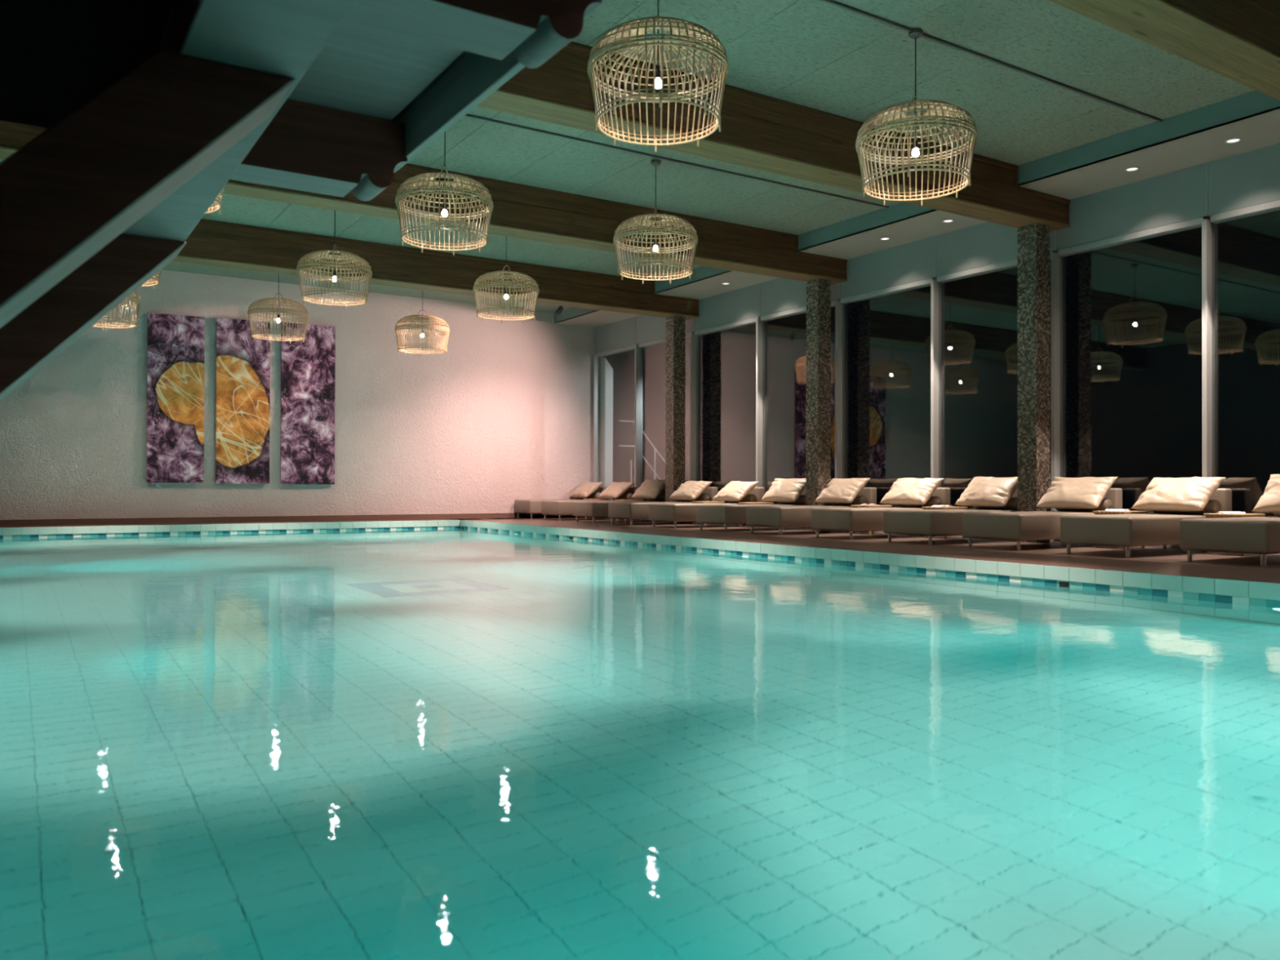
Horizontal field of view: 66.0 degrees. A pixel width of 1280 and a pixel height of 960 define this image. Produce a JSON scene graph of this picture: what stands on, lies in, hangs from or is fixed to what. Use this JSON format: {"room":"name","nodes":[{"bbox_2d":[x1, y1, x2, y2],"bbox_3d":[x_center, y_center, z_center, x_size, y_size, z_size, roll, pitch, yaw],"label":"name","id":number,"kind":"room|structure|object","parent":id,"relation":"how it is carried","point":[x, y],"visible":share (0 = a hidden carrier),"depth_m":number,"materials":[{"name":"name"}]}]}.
{"room":"indoor swimming pool","nodes":[
{"label":"indoor swimming pool","id":0,"kind":"room"},
{"bbox_2d":[0,269,602,519],"bbox_3d":[-7.640,-1.504,19.043,15.900,4.830,0.200,0,0,-33],"label":"wall","id":1,"kind":"structure","parent":0,"point":[502,417],"depth_m":20.08,"materials":[{"name":"paint"}]},
{"bbox_2d":[146,312,204,483],"bbox_3d":[-8.600,-1.502,18.261,0.960,3.110,0.085,0,0,-33],"label":"print","id":2,"kind":"object","parent":1,"relation":"attached to","point":[175,343],"visible":1,"depth_m":18.22,"materials":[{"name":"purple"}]},
{"bbox_2d":[215,317,270,484],"bbox_3d":[-7.610,-1.500,18.894,0.970,3.140,0.085,0,0,-33],"label":"print","id":3,"kind":"object","parent":1,"relation":"attached to","point":[242,389],"visible":0.91,"depth_m":18.84,"materials":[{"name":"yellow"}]},
{"bbox_2d":[0,512,574,526],"bbox_3d":[-7.678,0.757,18.874,15.680,0.106,0.024,0,0,-33],"label":"baseboard","id":4,"kind":"structure","parent":1,"relation":"attached to","point":[394,517],"depth_m":19.01,"materials":[{"name":"brown wood"}]},
{"bbox_2d":[280,321,335,484],"bbox_3d":[-6.586,-1.498,19.547,1.040,3.170,0.085,0,0,-33],"label":"print","id":5,"kind":"object","parent":1,"relation":"attached to","point":[308,367],"visible":1,"depth_m":19.51,"materials":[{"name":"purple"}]},
{"bbox_2d":[0,0,1279,328],"bbox_3d":[-1.405,-3.894,9.303,15.900,0.450,23.350,0,0,-33],"label":"ceiling","id":6,"kind":"structure","parent":0,"point":[822,55],"depth_m":10.71,"materials":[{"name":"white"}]},
{"bbox_2d":[92,290,141,331],"bbox_3d":[-8.611,-3.170,15.881,1.021,1.405,1.021,0,0,25],"label":"rattan pendant lamp","id":7,"kind":"object","parent":6,"relation":"hanging from","point":[137,300],"visible":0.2,"depth_m":16.01,"materials":[{"name":"white wicker"}]},
{"bbox_2d":[141,269,161,288],"bbox_3d":[-6.560,-3.188,12.445,1.021,1.405,1.021,1,-1,-43],"label":"rattan pendant lamp","id":8,"kind":"object","parent":6,"relation":"hanging from","point":[157,277],"visible":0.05,"depth_m":12.77,"materials":[{"name":"white wicker"}]},
{"bbox_2d":[204,187,223,214],"bbox_3d":[-4.311,-3.206,9.016,1.021,1.405,1.021,0,0,-22],"label":"rattan pendant lamp","id":9,"kind":"object","parent":6,"relation":"hanging from","point":[219,202],"visible":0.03,"depth_m":9.24,"materials":[{"name":"white wicker"}]},
{"bbox_2d":[247,273,309,343],"bbox_3d":[-6.352,-3.165,17.323,1.021,1.405,1.021,0,0,20],"label":"rattan pendant lamp","id":10,"kind":"object","parent":6,"relation":"hanging from","point":[268,300],"visible":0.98,"depth_m":17.13,"materials":[{"name":"white wicker"}]},
{"bbox_2d":[296,210,372,309],"bbox_3d":[-4.301,-3.193,13.887,1.021,1.405,1.021,0,0,-27],"label":"rattan pendant lamp","id":11,"kind":"object","parent":6,"relation":"hanging from","point":[323,254],"visible":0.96,"depth_m":13.68,"materials":[{"name":"white wicker"}]},
{"bbox_2d":[395,289,449,356],"bbox_3d":[-4.136,-3.109,18.738,1.021,1.405,1.021,0,0,-1],"label":"rattan pendant lamp","id":12,"kind":"object","parent":6,"relation":"hanging from","point":[442,347],"visible":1,"depth_m":18.57,"materials":[{"name":"white wicker"}]},
{"bbox_2d":[395,131,493,255],"bbox_3d":[-2.069,-3.190,10.448,1.021,1.405,1.021,0,0,15],"label":"rattan pendant lamp","id":13,"kind":"object","parent":6,"relation":"hanging from","point":[428,180],"visible":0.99,"depth_m":10.27,"materials":[{"name":"white wicker"}]},
{"bbox_2d":[472,236,539,323],"bbox_3d":[-2.076,-3.207,15.308,1.021,1.405,1.021,0,-1,41],"label":"rattan pendant lamp","id":14,"kind":"object","parent":6,"relation":"hanging from","point":[495,274],"visible":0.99,"depth_m":15.11,"materials":[{"name":"white wicker"}]},
{"bbox_2d":[613,159,697,284],"bbox_3d":[0.189,-3.155,11.890,1.021,1.405,1.021,0,0,-6],"label":"rattan pendant lamp","id":15,"kind":"object","parent":6,"relation":"hanging from","point":[642,220],"visible":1,"depth_m":11.69,"materials":[{"name":"white wicker"}]},
{"bbox_2d":[587,0,728,152],"bbox_3d":[0.131,-3.227,7.131,1.021,1.405,1.021,0,0,-33],"label":"rattan pendant lamp","id":16,"kind":"object","parent":6,"relation":"hanging from","point":[682,31],"visible":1,"depth_m":6.96,"materials":[{"name":"white wicker"}]},
{"bbox_2d":[655,68,661,79],"bbox_3d":[0.131,-2.935,7.129,0.044,0.070,0.043,0,0,-33],"label":"socket","id":17,"kind":"object","parent":16,"relation":"attached to","point":[658,73],"depth_m":7.11,"materials":[{"name":"black plastic"}]},
{"bbox_2d":[465,113,888,208],"bbox_3d":[-2.635,-3.906,10.031,14.610,0.026,0.022,0,0,-33],"label":"conduit","id":18,"kind":"object","parent":6,"relation":"attached to","point":[467,114],"visible":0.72,"depth_m":11.88,"materials":[{"name":"grey metal"}]},
{"bbox_2d":[879,236,890,240],"bbox_3d":[3.671,-3.615,14.767,0.164,0.014,0.164,0,0,-33],"label":"recessed light","id":19,"kind":"object","parent":6,"relation":"in","point":[886,237],"visible":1,"depth_m":14.76,"materials":[{"name":"grey"}]},
{"bbox_2d":[855,27,977,205],"bbox_3d":[2.399,-3.211,8.578,1.021,1.405,1.021,0,0,36],"label":"rattan pendant lamp","id":20,"kind":"object","parent":6,"relation":"hanging from","point":[937,109],"visible":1,"depth_m":8.43,"materials":[{"name":"white wicker"}]},
{"bbox_2d":[912,140,918,149],"bbox_3d":[2.398,-2.919,8.576,0.043,0.070,0.044,0,0,36],"label":"socket","id":21,"kind":"object","parent":20,"relation":"attached to","point":[917,143],"depth_m":8.56,"materials":[{"name":"black plastic"}]},
{"bbox_2d":[942,218,954,222],"bbox_3d":[4.306,-3.620,13.773,0.164,0.014,0.164,0,0,-33],"label":"recessed light","id":22,"kind":"object","parent":6,"relation":"in","point":[948,220],"visible":1,"depth_m":13.76,"materials":[{"name":"grey glass"}]},
{"bbox_2d":[822,0,1162,122],"bbox_3d":[-0.520,-3.923,6.719,14.610,0.026,0.022,0,0,-33],"label":"conduit","id":23,"kind":"object","parent":6,"relation":"attached to","point":[833,2],"visible":1,"depth_m":9.10,"materials":[{"name":"grey metal"}]},
{"bbox_2d":[1124,166,1139,171],"bbox_3d":[5.748,-3.632,11.514,0.164,0.014,0.164,0,0,-33],"label":"recessed light","id":24,"kind":"object","parent":6,"relation":"in","point":[1131,168],"visible":1,"depth_m":11.51,"materials":[{"name":"grey glass"}]},
{"bbox_2d":[1048,0,1279,100],"bbox_3d":[0.963,-3.639,5.398,15.692,0.599,0.420,0,0,-33],"label":"timber beam","id":25,"kind":"structure","parent":6,"relation":"attached to","point":[1238,41],"depth_m":7.42,"materials":[{"name":"brown wood"}]},
{"bbox_2d":[1224,137,1242,143],"bbox_3d":[6.356,-3.637,10.561,0.164,0.014,0.164,0,0,-33],"label":"recessed light","id":26,"kind":"object","parent":6,"relation":"in","point":[1232,140],"visible":1,"depth_m":10.56,"materials":[{"name":"grey glass"}]},
{"bbox_2d":[0,516,1279,583],"bbox_3d":[-1.431,0.911,9.291,15.900,0.300,23.398,0,0,-33],"label":"floor","id":27,"kind":"structure","parent":0,"point":[1148,559],"depth_m":11.66,"materials":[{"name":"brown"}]},
{"bbox_2d":[0,0,606,400],"bbox_3d":[-2.315,-0.585,2.293,4.860,2.592,5.540,0,0,-33],"label":"ceiling beam","id":28,"kind":"structure","parent":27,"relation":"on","point":[149,108],"depth_m":3.46,"materials":[{"name":"black"}]},
{"bbox_2d":[514,486,608,519],"bbox_3d":[-1.744,0.498,22.145,2.000,0.700,0.800,0,0,-33],"label":"lounger","id":29,"kind":"object","parent":27,"relation":"on","point":[521,506],"visible":0.35,"depth_m":21.57,"materials":[{"name":"beige fabric"}]},
{"bbox_2d":[569,481,602,497],"bbox_3d":[-1.231,0.223,22.469,0.454,0.375,0.840,0,0,-30],"label":"cushion","id":30,"kind":"object","parent":29,"relation":"on","point":[586,489],"visible":1,"depth_m":22.23,"materials":[{"name":"beige fabric"}]},
{"bbox_2d":[541,486,639,520],"bbox_3d":[-1.039,0.492,21.041,2.000,0.700,0.800,0,0,-33],"label":"lounger","id":31,"kind":"object","parent":27,"relation":"on","point":[559,508],"visible":0.41,"depth_m":20.43,"materials":[{"name":"beige fabric"}]},
{"bbox_2d":[598,481,633,498],"bbox_3d":[-0.523,0.218,21.367,0.452,0.371,0.840,0,0,-30],"label":"cushion","id":32,"kind":"object","parent":31,"relation":"on","point":[615,490],"visible":1,"depth_m":21.14,"materials":[{"name":"beige fabric"}]},
{"bbox_2d":[583,498,610,518],"bbox_3d":[-0.954,0.633,21.872,0.480,0.430,0.392,0,0,-33],"label":"side table","id":33,"kind":"object","parent":27,"relation":"on","point":[584,499],"visible":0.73,"depth_m":21.73,"materials":[{"name":"brown wood"}]},
{"bbox_2d":[573,488,666,522],"bbox_3d":[-0.291,0.486,19.869,2.000,0.700,0.800,0,0,-33],"label":"lounger","id":34,"kind":"object","parent":27,"relation":"on","point":[593,509],"visible":0.36,"depth_m":19.24,"materials":[{"name":"beige fabric"}]},
{"bbox_2d":[631,479,666,498],"bbox_3d":[0.214,0.187,20.206,0.411,0.401,0.840,0,0,-35],"label":"cushion","id":35,"kind":"object","parent":34,"relation":"on","point":[648,489],"visible":0.98,"depth_m":20.04,"materials":[{"name":"beige fabric"}]},
{"bbox_2d":[614,499,644,520],"bbox_3d":[-0.227,0.627,20.734,0.480,0.430,0.392,0,0,-33],"label":"side table","id":36,"kind":"object","parent":27,"relation":"on","point":[615,500],"visible":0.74,"depth_m":20.59,"materials":[{"name":"brown wood"}]},
{"bbox_2d":[0,520,1279,607],"bbox_3d":[-2.120,1.454,10.273,8.699,1.375,19.400,0,0,-33],"label":"pool edge","id":37,"kind":"object","parent":27,"relation":"in","point":[1254,593],"visible":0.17,"depth_m":11.28,"materials":[{"name":"teal tile"}]},
{"bbox_2d":[0,528,1279,959],"bbox_3d":[-2.098,0.941,10.289,8.260,0.001,19.010,0,0,-33],"label":"pool water","id":38,"kind":"object","parent":37,"relation":"in","point":[452,744],"visible":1,"depth_m":3.20,"materials":[{"name":"teal liquid"}]},
{"bbox_2d":[608,487,717,525],"bbox_3d":[0.451,0.480,18.706,2.000,0.700,0.800,0,0,-33],"label":"lounger","id":39,"kind":"object","parent":27,"relation":"on","point":[621,510],"visible":0.45,"depth_m":18.15,"materials":[{"name":"grey fabric"}]},
{"bbox_2d":[668,480,711,500],"bbox_3d":[0.969,0.201,19.028,0.450,0.380,0.840,0,0,-33],"label":"cushion","id":40,"kind":"object","parent":39,"relation":"on","point":[689,490],"visible":1,"depth_m":18.84,"materials":[{"name":"beige fabric"}]},
{"bbox_2d":[665,315,685,522],"bbox_3d":[0.704,-1.203,19.610,0.282,4.080,0.280,0,0,-33],"label":"column","id":41,"kind":"structure","parent":27,"relation":"on","point":[675,325],"depth_m":19.50,"materials":[{"name":"grey stone"}]},
{"bbox_2d":[172,218,699,319],"bbox_3d":[-5.538,-3.586,15.579,15.692,0.599,0.420,0,0,-33],"label":"timber beam","id":42,"kind":"structure","parent":41,"relation":"on","point":[211,242],"depth_m":16.53,"materials":[{"name":"brown wood"}]},
{"bbox_2d":[555,305,563,315],"bbox_3d":[-1.498,-3.255,18.539,0.128,0.283,0.225,0,0,-33],"label":"lamp","id":43,"kind":"object","parent":42,"relation":"attached to","point":[560,309],"visible":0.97,"depth_m":18.53,"materials":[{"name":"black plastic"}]},
{"bbox_2d":[648,487,764,528],"bbox_3d":[1.205,0.474,17.526,2.000,0.700,0.800,0,0,-33],"label":"lounger","id":44,"kind":"object","parent":27,"relation":"on","point":[675,513],"visible":0.47,"depth_m":16.93,"materials":[{"name":"beige fabric"}]},
{"bbox_2d":[712,480,758,501],"bbox_3d":[1.722,0.202,17.844,0.457,0.372,0.840,0,0,-30],"label":"cushion","id":45,"kind":"object","parent":44,"relation":"on","point":[735,491],"visible":1,"depth_m":17.64,"materials":[{"name":"beige fabric"}]},
{"bbox_2d":[691,501,724,524],"bbox_3d":[1.266,0.615,18.395,0.480,0.430,0.392,0,0,-33],"label":"side table","id":46,"kind":"object","parent":27,"relation":"on","point":[694,522],"visible":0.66,"depth_m":18.25,"materials":[{"name":"brown wood"}]},
{"bbox_2d":[696,488,806,531],"bbox_3d":[1.964,0.468,16.338,2.000,0.700,0.800,0,0,-33],"label":"lounger","id":47,"kind":"object","parent":27,"relation":"on","point":[724,514],"visible":0.33,"depth_m":15.71,"materials":[{"name":"grey fabric"}]},
{"bbox_2d":[760,478,806,502],"bbox_3d":[2.468,0.168,16.676,0.410,0.402,0.840,0,0,-35],"label":"cushion","id":48,"kind":"object","parent":47,"relation":"on","point":[782,490],"visible":0.95,"depth_m":16.53,"materials":[{"name":"beige fabric"}]},
{"bbox_2d":[737,502,773,528],"bbox_3d":[2.022,0.609,17.211,0.480,0.430,0.392,0,0,-33],"label":"side table","id":49,"kind":"object","parent":27,"relation":"on","point":[743,503],"visible":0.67,"depth_m":17.11,"materials":[{"name":"brown wood"}]},
{"bbox_2d":[746,487,876,534],"bbox_3d":[2.668,0.462,15.233,2.000,0.700,0.800,0,0,-33],"label":"lounger","id":50,"kind":"object","parent":27,"relation":"on","point":[780,517],"visible":0.45,"depth_m":14.67,"materials":[{"name":"beige fabric"}]},
{"bbox_2d":[814,478,869,503],"bbox_3d":[3.184,0.167,15.555,0.418,0.396,0.840,0,0,-30],"label":"cushion","id":51,"kind":"object","parent":50,"relation":"on","point":[842,491],"visible":1,"depth_m":15.38,"materials":[{"name":"beige fabric"}]},
{"bbox_2d":[805,278,831,530],"bbox_3d":[2.921,-1.221,16.138,0.282,4.080,0.280,0,0,-33],"label":"column","id":52,"kind":"structure","parent":27,"relation":"on","point":[818,434],"depth_m":16.04,"materials":[{"name":"grey stone"}]},
{"bbox_2d":[0,120,847,284],"bbox_3d":[-3.321,-3.604,12.107,15.692,0.599,0.420,0,0,-33],"label":"timber beam","id":53,"kind":"structure","parent":52,"relation":"on","point":[522,211],"depth_m":13.40,"materials":[{"name":"brown wood"}]},
{"bbox_2d":[850,505,892,534],"bbox_3d":[3.494,0.597,14.905,0.480,0.430,0.392,0,0,-33],"label":"side table","id":54,"kind":"object","parent":27,"relation":"on","point":[852,506],"visible":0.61,"depth_m":14.78,"materials":[{"name":"brown wood"}]},
{"bbox_2d":[859,503,877,505],"bbox_3d":[3.467,0.369,14.913,0.260,0.024,0.210,0,0,10],"label":"magazine","id":55,"kind":"object","parent":54,"relation":"on","point":[863,504],"visible":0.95,"depth_m":14.82,"materials":[{"name":"paper"}]},
{"bbox_2d":[811,487,950,539],"bbox_3d":[3.443,0.456,14.020,2.000,0.700,0.800,0,0,-33],"label":"lounger","id":56,"kind":"object","parent":27,"relation":"on","point":[842,519],"visible":0.43,"depth_m":13.45,"materials":[{"name":"beige fabric"}]},
{"bbox_2d":[879,477,943,505],"bbox_3d":[3.947,0.163,14.360,0.430,0.397,0.840,0,0,-34],"label":"cushion","id":57,"kind":"object","parent":56,"relation":"on","point":[905,491],"visible":1,"depth_m":14.21,"materials":[{"name":"beige fabric"}]},
{"bbox_2d":[921,506,967,538],"bbox_3d":[4.245,0.591,13.730,0.480,0.430,0.392,0,0,-33],"label":"side table","id":58,"kind":"object","parent":27,"relation":"on","point":[924,508],"visible":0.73,"depth_m":13.58,"materials":[{"name":"brown wood"}]},
{"bbox_2d":[929,505,953,506],"bbox_3d":[4.218,0.363,13.737,0.260,0.023,0.210,0,0,-19],"label":"magazine","id":59,"kind":"object","parent":58,"relation":"on","point":[933,505],"visible":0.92,"depth_m":13.66,"materials":[{"name":"paper"}]},
{"bbox_2d":[883,488,1017,544],"bbox_3d":[4.170,0.450,12.882,2.000,0.700,0.800,0,0,-33],"label":"lounger","id":60,"kind":"object","parent":27,"relation":"on","point":[930,522],"visible":0.34,"depth_m":12.29,"materials":[{"name":"grey fabric"}]},
{"bbox_2d":[954,476,1017,506],"bbox_3d":[4.674,0.153,13.211,0.423,0.403,0.840,0,0,-30],"label":"cushion","id":61,"kind":"object","parent":60,"relation":"on","point":[992,491],"visible":0.98,"depth_m":13.07,"materials":[{"name":"beige fabric"}]},
{"bbox_2d":[1017,222,1049,542],"bbox_3d":[5.090,-1.238,12.741,0.282,4.080,0.280,0,0,-33],"label":"column","id":62,"kind":"structure","parent":27,"relation":"on","point":[1033,239],"depth_m":12.65,"materials":[{"name":"grey stone"}]},
{"bbox_2d":[477,41,1070,231],"bbox_3d":[-1.152,-3.622,8.710,15.692,0.599,0.420,0,0,-33],"label":"timber beam","id":63,"kind":"structure","parent":62,"relation":"on","point":[758,131],"depth_m":10.12,"materials":[{"name":"brown wood"}]},
{"bbox_2d":[962,488,1122,550],"bbox_3d":[4.848,0.445,11.820,2.000,0.700,0.800,0,0,-33],"label":"lounger","id":64,"kind":"object","parent":27,"relation":"on","point":[1019,526],"visible":0.46,"depth_m":11.28,"materials":[{"name":"beige fabric"}]},
{"bbox_2d":[1035,476,1117,508],"bbox_3d":[5.367,0.154,12.137,0.425,0.391,0.840,0,0,-33],"label":"cushion","id":65,"kind":"object","parent":64,"relation":"on","point":[1085,492],"visible":1,"depth_m":12.00,"materials":[{"name":"beige fabric"}]},
{"bbox_2d":[1092,511,1147,549],"bbox_3d":[5.630,0.580,11.559,0.480,0.430,0.392,0,0,-33],"label":"side table","id":66,"kind":"object","parent":27,"relation":"on","point":[1096,513],"visible":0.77,"depth_m":11.44,"materials":[{"name":"brown wood"}]},
{"bbox_2d":[1104,508,1129,511],"bbox_3d":[5.603,0.352,11.567,0.210,0.023,0.260,0,-1,43],"label":"magazine","id":67,"kind":"object","parent":66,"relation":"on","point":[1106,509],"visible":0.94,"depth_m":11.51,"materials":[{"name":"paper"}]},
{"bbox_2d":[1060,488,1231,557],"bbox_3d":[5.537,0.439,10.741,2.000,0.700,0.800,0,0,-33],"label":"lounger","id":68,"kind":"object","parent":27,"relation":"on","point":[1162,527],"visible":0.67,"depth_m":10.24,"materials":[{"name":"grey fabric"}]},
{"bbox_2d":[1131,476,1225,511],"bbox_3d":[6.040,0.155,11.085,0.436,0.382,0.840,0,0,-30],"label":"cushion","id":69,"kind":"object","parent":68,"relation":"on","point":[1162,494],"visible":1,"depth_m":10.95,"materials":[{"name":"beige fabric"}]},
{"bbox_2d":[1179,512,1279,566],"bbox_3d":[6.226,0.434,9.662,2.000,0.700,0.800,0,0,-33],"label":"lounger","id":70,"kind":"object","parent":27,"relation":"on","point":[1260,535],"visible":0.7,"depth_m":9.08,"materials":[{"name":"beige fabric"}]},
{"bbox_2d":[1252,474,1279,512],"bbox_3d":[6.739,0.133,9.982,0.418,0.407,0.840,0,0,-33],"label":"cushion","id":71,"kind":"object","parent":70,"relation":"on","point":[1269,502],"visible":1,"depth_m":10.14,"materials":[{"name":"beige fabric"}]},
{"bbox_2d":[1203,513,1265,555],"bbox_3d":[6.319,0.574,10.480,0.480,0.430,0.392,0,0,-33],"label":"side table","id":72,"kind":"object","parent":27,"relation":"on","point":[1207,515],"visible":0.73,"depth_m":10.37,"materials":[{"name":"brown wood"}]},
{"bbox_2d":[1216,511,1246,514],"bbox_3d":[6.292,0.347,10.488,0.210,0.022,0.260,0,0,14],"label":"magazine","id":73,"kind":"object","parent":72,"relation":"on","point":[1219,512],"visible":0.99,"depth_m":10.40,"materials":[{"name":"paper"}]},
{"label":"outside","id":74,"kind":"structure","parent":0,"visible":0},
{"bbox_2d":[684,501,1276,516],"bbox_3d":[12.353,1.139,28.769,28.300,0.180,55.000,0,0,-33],"label":"ground","id":75,"kind":"structure","parent":74,"point":[1246,511],"depth_m":37.61,"materials":[{"name":"brown wood"}]},
{"bbox_2d":[618,420,666,482],"bbox_3d":[0.193,-0.207,23.504,1.620,2.378,0.040,0,0,-33],"label":"stair railing","id":76,"kind":"object","parent":75,"relation":"on","point":[643,433],"visible":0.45,"depth_m":23.50,"materials":[{"name":"grey metal"}]},
{"bbox_2d":[600,190,1279,500],"bbox_3d":[5.352,-1.523,13.486,0.220,4.900,23.150,0,0,-33],"label":"wall","id":77,"kind":"structure","parent":75,"relation":"on","point":[606,371],"depth_m":22.99,"materials":[{"name":"white"}]},
{"bbox_2d":[592,315,638,517],"bbox_3d":[-0.529,-1.373,22.320,0.185,4.450,1.846,0,0,-33],"label":"window","id":78,"kind":"structure","parent":77,"relation":"in","point":[620,336],"depth_m":22.84,"materials":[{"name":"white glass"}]},
{"bbox_2d":[634,315,694,499],"bbox_3d":[0.523,-1.381,20.672,0.185,4.450,2.096,0,0,-33],"label":"window","id":79,"kind":"structure","parent":77,"relation":"in","point":[651,330],"depth_m":21.47,"materials":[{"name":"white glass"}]},
{"bbox_2d":[689,283,760,524],"bbox_3d":[1.640,-1.390,18.923,0.185,4.450,2.086,0,0,-33],"label":"window","id":80,"kind":"structure","parent":77,"relation":"in","point":[740,307],"depth_m":19.32,"materials":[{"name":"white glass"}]},
{"bbox_2d":[755,277,840,528],"bbox_3d":[2.748,-1.399,17.186,0.185,4.450,2.066,0,0,-33],"label":"window","id":81,"kind":"structure","parent":77,"relation":"in","point":[779,298],"depth_m":17.96,"materials":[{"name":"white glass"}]},
{"bbox_2d":[835,235,937,532],"bbox_3d":[3.841,-1.408,15.476,0.185,4.450,2.026,0,0,-33],"label":"window","id":82,"kind":"structure","parent":77,"relation":"in","point":[911,265],"depth_m":15.71,"materials":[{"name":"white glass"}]},
{"bbox_2d":[930,221,1057,541],"bbox_3d":[4.920,-1.417,13.786,0.185,4.450,2.016,0,0,-33],"label":"window","id":83,"kind":"structure","parent":77,"relation":"in","point":[988,246],"depth_m":14.32,"materials":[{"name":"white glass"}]},
{"bbox_2d":[1050,163,1209,547],"bbox_3d":[5.980,-1.425,12.125,0.185,4.450,1.956,0,0,-33],"label":"window","id":84,"kind":"structure","parent":77,"relation":"in","point":[1173,202],"depth_m":12.26,"materials":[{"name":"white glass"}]},
{"bbox_2d":[1201,142,1279,477],"bbox_3d":[7.032,-1.434,10.477,0.185,4.450,1.986,0,0,-33],"label":"window","id":85,"kind":"structure","parent":77,"relation":"in","point":[1247,184],"depth_m":11.19,"materials":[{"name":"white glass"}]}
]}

